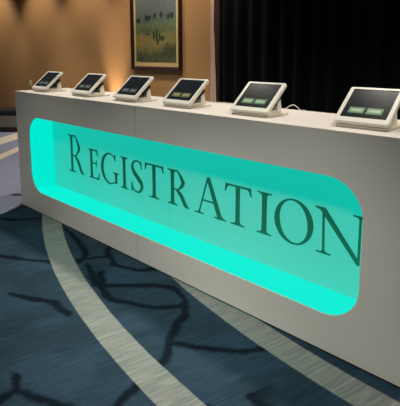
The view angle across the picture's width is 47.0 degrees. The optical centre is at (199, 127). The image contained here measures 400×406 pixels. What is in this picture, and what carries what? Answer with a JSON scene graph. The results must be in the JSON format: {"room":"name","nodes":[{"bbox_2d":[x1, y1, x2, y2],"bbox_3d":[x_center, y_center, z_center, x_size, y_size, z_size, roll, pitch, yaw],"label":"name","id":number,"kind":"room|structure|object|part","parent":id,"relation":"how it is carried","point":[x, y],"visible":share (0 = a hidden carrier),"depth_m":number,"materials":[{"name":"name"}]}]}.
{"room":"conference registration area","nodes":[
{"label":"conference registration area","id":0,"kind":"room"},
{"bbox_2d":[0,0,210,106],"bbox_3d":[-3.084,-1.727,9.079,9.115,3.400,0.100,9,13,43],"label":"wall","id":1,"kind":"structure","parent":0,"point":[76,39],"depth_m":8.06,"materials":[{"name":"beige paint"}]},
{"bbox_2d":[130,0,182,70],"bbox_3d":[-0.653,-1.628,6.621,1.085,1.575,0.061,9,13,43],"label":"framed painting","id":2,"kind":"object","parent":1,"relation":"attached to","point":[156,36],"visible":1,"depth_m":6.64,"materials":[{"name":"green paper"}]},
{"bbox_2d":[210,0,218,101],"bbox_3d":[0.196,-1.226,5.965,0.055,3.400,0.112,9,13,43],"label":"trim","id":3,"kind":"structure","parent":1,"relation":"attached to","point":[214,3],"depth_m":5.97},
{"bbox_2d":[0,132,399,405],"bbox_3d":[-3.568,0.904,3.587,16.500,0.050,9.200,9,13,43],"label":"floor","id":4,"kind":"structure","parent":0,"point":[84,321],"depth_m":2.34,"materials":[{"name":"carpet"}]},
{"bbox_2d":[0,107,16,131],"bbox_3d":[-3.439,-0.171,8.790,1.020,0.420,0.520,0,9,1],"label":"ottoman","id":5,"kind":"object","parent":4,"relation":"on","point":[8,120],"visible":0.2,"depth_m":8.55,"materials":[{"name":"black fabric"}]},
{"bbox_2d":[0,107,15,114],"bbox_3d":[-3.439,-0.324,8.765,1.020,0.110,0.520,0,9,1],"label":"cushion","id":6,"kind":"object","parent":5,"relation":"on","point":[3,110],"depth_m":8.51,"materials":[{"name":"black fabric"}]},
{"bbox_2d":[15,88,399,387],"bbox_3d":[-0.228,0.367,3.301,3.595,1.100,0.541,9,13,43],"label":"desk","id":7,"kind":"object","parent":4,"relation":"on","point":[291,221],"depth_m":2.67,"materials":[{"name":"grey laminate"}]},
{"bbox_2d":[32,71,65,91],"bbox_3d":[-1.390,-0.428,4.223,0.262,0.177,0.213,9,13,43],"label":"kiosk","id":8,"kind":"object","parent":7,"relation":"on","point":[50,82],"visible":1,"depth_m":4.18,"materials":[{"name":"white plastic"}]},
{"bbox_3d":[-1.385,-0.347,4.241,0.250,0.012,0.200,9,13,43],"label":"plate","id":9,"kind":"part","parent":8,"relation":"part of","materials":[{"name":"white plastic"}]},
{"bbox_3d":[-1.329,-0.396,4.241,0.130,0.087,0.050,9,13,43],"label":"arm","id":10,"kind":"part","parent":8,"relation":"part of","materials":[{"name":"white plastic"}]},
{"bbox_3d":[-1.070,0.291,3.734,1.770,1.078,0.008,9,13,43],"label":"panel","id":11,"kind":"part","parent":7,"relation":"part of","materials":[{"name":"grey laminate"}]},
{"bbox_2d":[71,73,109,96],"bbox_3d":[-0.899,-0.353,3.758,0.262,0.177,0.213,9,13,43],"label":"kiosk","id":12,"kind":"object","parent":7,"relation":"on","point":[91,85],"visible":1,"depth_m":3.72,"materials":[{"name":"white plastic"}]},
{"bbox_3d":[-0.894,-0.272,3.776,0.250,0.012,0.200,9,13,43],"label":"plate","id":13,"kind":"part","parent":12,"relation":"part of","materials":[{"name":"white plastic"}]},
{"bbox_3d":[-0.838,-0.321,3.777,0.130,0.087,0.050,9,13,43],"label":"arm","id":14,"kind":"part","parent":12,"relation":"part of","materials":[{"name":"white plastic"}]},
{"bbox_3d":[-0.803,0.290,3.808,1.628,0.721,0.012,9,13,43],"label":"sign panel","id":15,"kind":"part","parent":7,"relation":"part of","materials":[{"name":"teal plastic"}]},
{"bbox_2d":[113,75,156,102],"bbox_3d":[-0.477,-0.289,3.359,0.262,0.177,0.213,9,13,43],"label":"kiosk","id":16,"kind":"object","parent":7,"relation":"on","point":[135,89],"visible":1,"depth_m":3.32,"materials":[{"name":"white plastic"}]},
{"bbox_3d":[-0.472,-0.208,3.376,0.250,0.012,0.200,9,13,43],"label":"plate","id":17,"kind":"part","parent":16,"relation":"part of","materials":[{"name":"white plastic"}]},
{"bbox_3d":[-0.416,-0.257,3.377,0.130,0.087,0.050,9,13,43],"label":"arm","id":18,"kind":"part","parent":16,"relation":"part of","materials":[{"name":"white plastic"}]},
{"bbox_2d":[162,78,211,108],"bbox_3d":[-0.087,-0.229,2.990,0.262,0.177,0.213,9,13,43],"label":"kiosk","id":19,"kind":"object","parent":7,"relation":"on","point":[188,93],"visible":1,"depth_m":2.95,"materials":[{"name":"white plastic"}]},
{"bbox_3d":[-0.083,-0.148,3.007,0.250,0.012,0.200,9,13,43],"label":"plate","id":20,"kind":"part","parent":19,"relation":"part of","materials":[{"name":"white plastic"}]},
{"bbox_3d":[-0.026,-0.198,3.008,0.130,0.087,0.050,9,13,43],"label":"arm","id":21,"kind":"part","parent":19,"relation":"part of","materials":[{"name":"white plastic"}]},
{"bbox_2d":[16,88,399,138],"bbox_3d":[-0.228,-0.174,3.214,3.595,0.004,0.541,9,13,43],"label":"countertop","id":22,"kind":"structure","parent":7,"relation":"on","point":[307,119],"depth_m":2.60,"materials":[{"name":"white laminate"}]},
{"bbox_2d":[230,82,287,117],"bbox_3d":[0.335,-0.165,2.590,0.262,0.177,0.213,9,13,43],"label":"kiosk","id":23,"kind":"object","parent":7,"relation":"on","point":[257,99],"visible":1,"depth_m":2.56,"materials":[{"name":"white plastic"}]},
{"bbox_3d":[0.340,-0.084,2.608,0.250,0.012,0.200,9,13,43],"label":"plate","id":24,"kind":"part","parent":23,"relation":"part of","materials":[{"name":"white plastic"}]},
{"bbox_3d":[0.396,-0.133,2.608,0.130,0.087,0.050,9,13,43],"label":"arm","id":25,"kind":"part","parent":23,"relation":"part of","materials":[{"name":"white plastic"}]},
{"bbox_3d":[0.341,0.465,2.724,1.534,0.721,0.012,9,13,43],"label":"sign panel","id":26,"kind":"part","parent":7,"relation":"part of","materials":[{"name":"teal plastic"}]},
{"bbox_3d":[0.228,0.488,2.505,1.819,1.078,0.008,9,13,43],"label":"panel","id":27,"kind":"part","parent":7,"relation":"part of","materials":[{"name":"grey laminate"}]},
{"bbox_2d":[334,87,399,131],"bbox_3d":[0.797,-0.095,2.152,0.262,0.177,0.213,9,13,43],"label":"kiosk","id":28,"kind":"object","parent":7,"relation":"on","point":[362,107],"visible":1,"depth_m":2.12,"materials":[{"name":"white plastic"}]},
{"bbox_3d":[0.802,-0.014,2.170,0.250,0.012,0.200,9,13,43],"label":"plate","id":29,"kind":"part","parent":28,"relation":"part of","materials":[{"name":"white plastic"}]},
{"bbox_2d":[213,0,399,119],"bbox_3d":[2.783,-0.779,3.486,7.165,3.275,0.132,9,13,43],"label":"drape","id":30,"kind":"object","parent":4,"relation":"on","point":[321,50],"visible":0.48,"depth_m":5.02,"materials":[{"name":"fabric"}]}
]}

